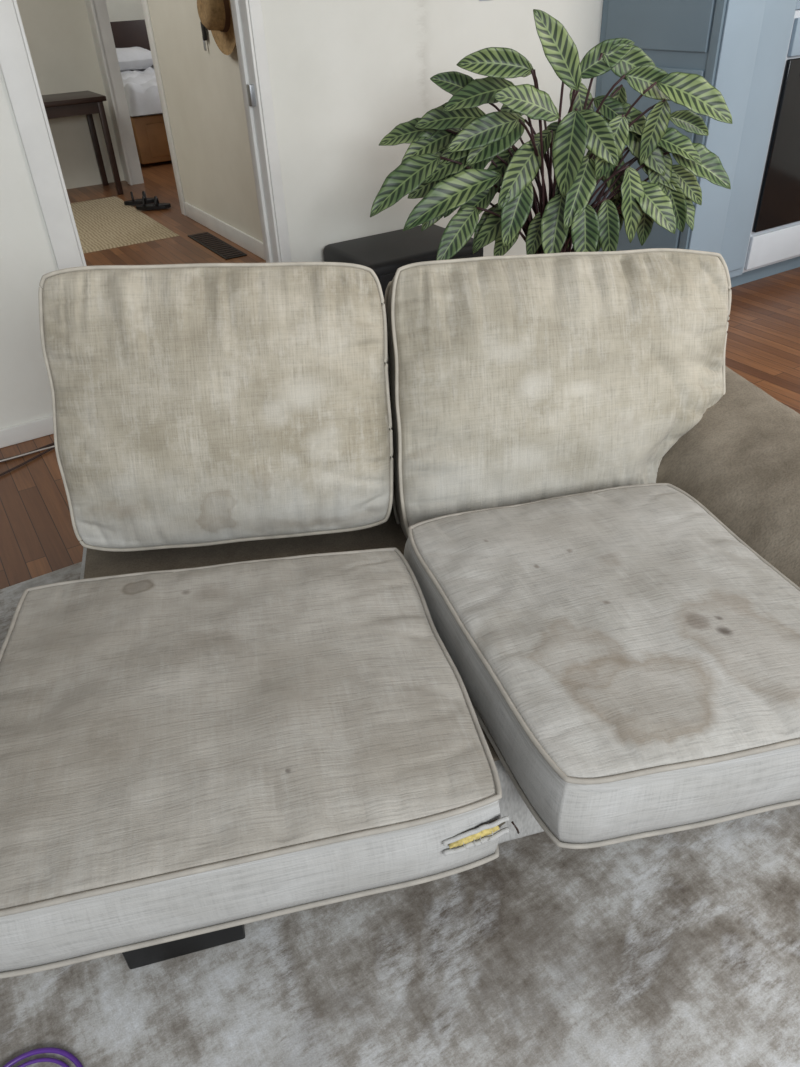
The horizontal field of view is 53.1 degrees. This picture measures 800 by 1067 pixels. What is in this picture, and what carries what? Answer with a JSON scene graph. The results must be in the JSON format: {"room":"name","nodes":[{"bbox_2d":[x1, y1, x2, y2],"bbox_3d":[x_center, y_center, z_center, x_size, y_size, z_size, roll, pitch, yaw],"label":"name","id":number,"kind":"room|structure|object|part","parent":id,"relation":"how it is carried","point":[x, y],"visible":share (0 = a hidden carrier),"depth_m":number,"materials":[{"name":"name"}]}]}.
{"room":"living room","nodes":[
{"label":"living room","id":0,"kind":"room"},
{"bbox_2d":[16,0,124,188],"bbox_3d":[-4.295,-3.466,5.526,4.200,2.500,0.120,-21,39,-24],"label":"wall","id":1,"kind":"structure","parent":0,"point":[58,33],"depth_m":6.47,"materials":[{"name":"beige paint"}]},
{"bbox_2d":[85,0,143,184],"bbox_3d":[-2.373,-4.095,6.279,0.100,2.500,0.240,-21,39,-24],"label":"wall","id":2,"kind":"structure","parent":0,"point":[100,6],"depth_m":6.52,"materials":[{"name":"paint"}]},
{"bbox_2d":[87,0,132,184],"bbox_3d":[-2.369,-3.861,6.311,0.019,2.080,0.100,-21,39,-24],"label":"door frame","id":3,"kind":"structure","parent":2,"relation":"attached to","point":[90,2],"depth_m":6.47,"materials":[{"name":"paint"}]},
{"bbox_2d":[105,0,144,21],"bbox_3d":[-2.117,-6.159,9.203,4.100,2.500,0.100,-21,39,-24],"label":"wall","id":4,"kind":"structure","parent":0,"point":[118,10],"depth_m":8.76,"materials":[{"name":"beige paint"}]},
{"bbox_2d":[147,0,262,241],"bbox_3d":[-0.834,-2.718,4.200,0.100,2.500,2.980,-21,39,-24],"label":"wall","id":5,"kind":"structure","parent":0,"point":[203,92],"depth_m":4.95,"materials":[{"name":"beige paint"}]},
{"bbox_2d":[141,0,186,215],"bbox_3d":[-1.637,-3.208,5.325,0.017,2.080,0.080,-21,39,-24],"label":"door frame","id":6,"kind":"structure","parent":5,"relation":"attached to","point":[145,7],"depth_m":5.49,"materials":[{"name":"paint"}]},
{"bbox_2d":[200,22,206,50],"bbox_3d":[-1.110,-2.903,4.458,0.014,0.370,0.050,-21,39,-24],"label":"keys","id":7,"kind":"object","parent":5,"relation":"hanging from","point":[203,28],"visible":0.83,"depth_m":4.51,"materials":[{"name":"black metal"}]},
{"bbox_2d":[197,0,235,54],"bbox_3d":[-0.968,-2.715,4.145,0.118,0.420,0.420,-21,39,-24],"label":"straw hat","id":8,"kind":"object","parent":5,"relation":"hanging from","point":[215,15],"visible":0.92,"depth_m":4.14,"materials":[{"name":"wicker"}]},
{"bbox_2d":[184,202,265,259],"bbox_3d":[-0.808,-1.696,4.833,0.015,0.100,2.870,-21,39,-24],"label":"baseboard","id":9,"kind":"structure","parent":5,"relation":"attached to","point":[229,232],"depth_m":5.27,"materials":[{"name":"paint"}]},
{"bbox_2d":[0,0,602,428],"bbox_3d":[-0.742,-1.708,2.752,8.400,2.500,0.120,-21,39,-24],"label":"wall","id":10,"kind":"structure","parent":0,"point":[344,74],"depth_m":3.10,"materials":[{"name":"white paint"}]},
{"bbox_2d":[0,416,53,447],"bbox_3d":[-2.704,0.118,2.414,3.578,0.070,0.013,-21,39,-24],"label":"baseboard","id":11,"kind":"structure","parent":10,"relation":"attached to","point":[42,427],"depth_m":3.03,"materials":[{"name":"paint"}]},
{"bbox_2d":[0,0,86,269],"bbox_3d":[-1.219,-1.354,2.633,0.097,2.100,0.144,-21,39,-24],"label":"door frame","id":12,"kind":"structure","parent":10,"relation":"attached to","point":[14,63],"depth_m":2.60,"materials":[{"name":"paint"}]},
{"bbox_2d":[247,84,255,105],"bbox_3d":[-0.542,-1.600,2.924,0.018,0.070,0.028,-21,39,-24],"label":"strike plate","id":13,"kind":"object","parent":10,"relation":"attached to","point":[250,87],"visible":1,"depth_m":2.92,"materials":[{"name":"metal"}]},
{"bbox_2d":[230,0,291,262],"bbox_3d":[-0.528,-1.624,2.966,0.057,2.100,0.144,-21,39,-24],"label":"door frame","id":14,"kind":"structure","parent":10,"relation":"attached to","point":[255,9],"depth_m":2.98,"materials":[{"name":"paint"}]},
{"bbox_2d":[0,160,799,588],"bbox_3d":[0.435,-1.246,4.272,14.000,0.100,15.000,-3,35,0],"label":"floor","id":15,"kind":"structure","parent":0,"point":[38,537],"depth_m":3.42,"materials":[{"name":"brown wood"}]},
{"bbox_2d":[0,450,54,471],"bbox_3d":[-1.551,-0.153,2.764,0.919,0.008,0.048,-27,42,-31],"label":"power cable","id":16,"kind":"object","parent":15,"relation":"on","point":[52,451],"visible":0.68,"depth_m":2.90,"materials":[{"name":"black plastic"}]},
{"bbox_2d":[0,445,54,459],"bbox_3d":[-1.567,-0.219,2.860,0.786,0.010,0.042,-22,39,-25],"label":"power cable","id":17,"kind":"object","parent":15,"relation":"on","point":[19,455],"visible":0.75,"depth_m":2.94,"materials":[{"name":"white plastic"}]},
{"bbox_2d":[0,446,54,463],"bbox_3d":[-1.532,-0.236,2.871,0.801,0.006,0.039,-17,37,-19],"label":"power cable","id":18,"kind":"object","parent":15,"relation":"on","point":[54,446],"visible":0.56,"depth_m":2.92,"materials":[{"name":"black plastic"}]},
{"bbox_2d":[42,91,123,194],"bbox_3d":[-2.784,-3.061,6.392,0.910,0.715,0.540,-21,39,-24],"label":"side table","id":19,"kind":"object","parent":15,"relation":"on","point":[87,103],"visible":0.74,"depth_m":6.25,"materials":[{"name":"brown wood"}]},
{"bbox_3d":[-2.559,-3.289,6.731,0.044,0.680,0.044,-21,39,-24],"label":"table leg","id":20,"kind":"part","parent":19,"relation":"part of","materials":[{"name":"brown wood"}]},
{"bbox_3d":[-2.318,-3.073,6.404,0.044,0.680,0.044,-21,39,-24],"label":"table leg","id":21,"kind":"part","parent":19,"relation":"part of","materials":[{"name":"brown wood"}]},
{"bbox_2d":[70,196,178,253],"bbox_3d":[-2.565,-2.128,5.657,1.566,0.010,1.550,-21,39,-24],"label":"jute rug","id":22,"kind":"object","parent":15,"relation":"on","point":[103,223],"visible":0.48,"depth_m":5.69,"materials":[{"name":"beige wicker"}]},
{"bbox_2d":[124,191,153,204],"bbox_3d":[-2.017,-2.616,6.224,0.248,0.092,0.134,-3,35,0],"label":"sandal","id":23,"kind":"object","parent":22,"relation":"on","point":[133,201],"visible":0.86,"depth_m":6.21,"materials":[{"name":"black paint"}]},
{"bbox_2d":[136,196,170,209],"bbox_3d":[-1.874,-2.512,6.064,0.259,0.092,0.120,-3,35,0],"label":"sandal","id":24,"kind":"object","parent":22,"relation":"on","point":[156,205],"visible":1,"depth_m":6.05,"materials":[{"name":"black paint"}]},
{"bbox_2d":[110,19,170,163],"bbox_3d":[-2.259,-4.571,8.170,1.640,1.100,1.990,-21,39,-24],"label":"bed","id":25,"kind":"object","parent":15,"relation":"on","point":[131,40],"visible":0.25,"depth_m":7.48,"materials":[{"name":"white fabric"}]},
{"bbox_3d":[-2.766,-5.024,8.854,1.640,1.100,0.060,-21,39,-24],"label":"headboard","id":26,"kind":"part","parent":25,"relation":"part of","materials":[{"name":"brown wood"}]},
{"bbox_2d":[116,47,152,70],"bbox_3d":[-2.883,-4.894,8.275,0.660,0.211,0.440,-21,39,-24],"label":"pillow","id":27,"kind":"object","parent":25,"relation":"on","point":[132,58],"depth_m":8.17,"materials":[{"name":"white fabric"}]},
{"bbox_2d":[120,65,161,115],"bbox_3d":[-2.237,-4.580,8.116,1.600,0.294,1.900,-21,39,-24],"label":"duvet","id":28,"kind":"object","parent":25,"relation":"on","point":[139,81],"depth_m":7.27,"materials":[{"name":"white fabric"}]},
{"bbox_3d":[-2.234,-4.296,8.342,1.560,0.390,1.850,-21,39,-24],"label":"frame","id":29,"kind":"part","parent":25,"relation":"part of","materials":[{"name":"brown wood"}]},
{"bbox_3d":[-1.769,-3.843,7.671,1.300,0.280,0.014,-21,39,-24],"label":"drawer","id":30,"kind":"part","parent":25,"relation":"part of","materials":[{"name":"brown wood"}]},
{"bbox_2d":[187,232,246,259],"bbox_3d":[-1.191,-1.869,5.188,0.140,0.009,0.700,-21,39,-24],"label":"floor vent","id":31,"kind":"object","parent":15,"relation":"in","point":[216,245],"visible":1,"depth_m":5.15,"materials":[{"name":"brown metal"}]},
{"bbox_2d":[0,562,799,1066],"bbox_3d":[-0.649,0.863,1.247,3.626,0.012,2.670,-21,39,-24],"label":"area rug","id":32,"kind":"object","parent":15,"relation":"on","point":[681,948],"visible":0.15,"depth_m":1.35,"materials":[{"name":"grey carpet"}]},
{"bbox_2d":[2,1047,82,1066],"bbox_3d":[-0.560,0.871,1.205,0.178,0.009,0.178,-3,35,0],"label":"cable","id":33,"kind":"object","parent":32,"relation":"on","point":[70,1056],"visible":1,"depth_m":1.26,"materials":[{"name":"plastic"}]},
{"bbox_2d":[0,248,799,978],"bbox_3d":[0.094,0.012,1.588,1.736,0.925,1.302,-10,36,-11],"label":"sofa","id":34,"kind":"object","parent":32,"relation":"on","point":[373,593],"visible":1,"depth_m":1.44,"materials":[{"name":"fabric"}]},
{"bbox_3d":[-0.381,0.677,1.404,0.200,0.088,0.080,-11,36,-11],"label":"leg","id":35,"kind":"part","parent":34,"relation":"part of","materials":[{"name":"black paint"}]},
{"bbox_2d":[43,266,389,547],"bbox_3d":[-0.396,-0.301,1.827,0.735,0.628,0.411,-3,35,0],"label":"cushion","id":36,"kind":"object","parent":34,"relation":"on","point":[193,406],"depth_m":1.70,"materials":[{"name":"fabric"}]},
{"bbox_2d":[0,551,500,971],"bbox_3d":[-0.289,0.296,1.357,0.779,0.182,0.697,-8,35,-7],"label":"seat cushion","id":37,"kind":"object","parent":34,"relation":"on","point":[187,752],"depth_m":1.19,"materials":[{"name":"fabric"}]},
{"bbox_2d":[386,252,727,538],"bbox_3d":[0.374,-0.326,1.889,0.823,0.608,0.446,-8,35,-6],"label":"cushion","id":38,"kind":"object","parent":34,"relation":"on","point":[511,379],"depth_m":1.76,"materials":[{"name":"fabric"}]},
{"bbox_2d":[404,486,799,842],"bbox_3d":[0.399,0.172,1.438,0.621,0.200,0.749,-12,36,-12],"label":"seat cushion","id":39,"kind":"object","parent":34,"relation":"on","point":[628,657],"depth_m":1.27,"materials":[{"name":"fabric"}]},
{"bbox_3d":[0.763,-0.054,1.875,0.313,0.472,1.110,-11,36,-11],"label":"arm","id":40,"kind":"part","parent":34,"relation":"part of","materials":[{"name":"fabric"}]},
{"bbox_2d":[323,224,482,297],"bbox_3d":[0.024,-0.980,3.400,0.550,0.500,0.410,-21,39,-24],"label":"side table","id":41,"kind":"object","parent":15,"relation":"on","point":[384,253],"visible":0.18,"depth_m":3.20,"materials":[{"name":"black wood"}]},
{"bbox_2d":[370,9,731,259],"bbox_3d":[0.500,-1.030,2.741,1.197,1.298,0.396,-3,35,0],"label":"plant","id":42,"kind":"object","parent":15,"relation":"on","point":[445,160],"visible":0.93,"depth_m":2.60,"materials":[{"name":"green plant"}]},
{"bbox_2d":[588,0,799,287],"bbox_3d":[2.038,-2.463,3.753,2.334,2.350,0.668,-21,39,-24],"label":"tall cabinet","id":43,"kind":"object","parent":15,"relation":"on","point":[740,47],"visible":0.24,"depth_m":3.36,"materials":[{"name":"blue paint"}]},
{"bbox_3d":[1.074,-1.591,3.626,0.013,0.910,0.558,-21,39,-24],"label":"panel","id":44,"kind":"part","parent":43,"relation":"part of","materials":[{"name":"blue paint"}]},
{"bbox_3d":[1.026,-2.507,2.984,0.013,1.210,0.558,-21,39,-24],"label":"panel","id":45,"kind":"part","parent":43,"relation":"part of","materials":[{"name":"blue paint"}]},
{"bbox_3d":[1.516,-2.143,3.256,0.280,2.160,0.011,-21,39,-24],"label":"door panel","id":46,"kind":"part","parent":43,"relation":"part of","materials":[{"name":"blue paint"}]},
{"bbox_2d":[743,9,799,272],"bbox_3d":[1.870,-1.973,3.981,0.758,1.096,0.624,-21,39,-24],"label":"wall oven","id":47,"kind":"object","parent":43,"relation":"in","point":[774,238],"visible":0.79,"depth_m":3.77,"materials":[{"name":"black glass"}]},
{"bbox_2d":[796,0,799,9],"bbox_3d":[2.227,-3.075,3.566,1.760,1.150,0.556,-21,39,-24],"label":"oven","id":48,"kind":"object","parent":43,"relation":"in","point":[798,1],"depth_m":3.33,"materials":[{"name":"blue paint"}]}
]}

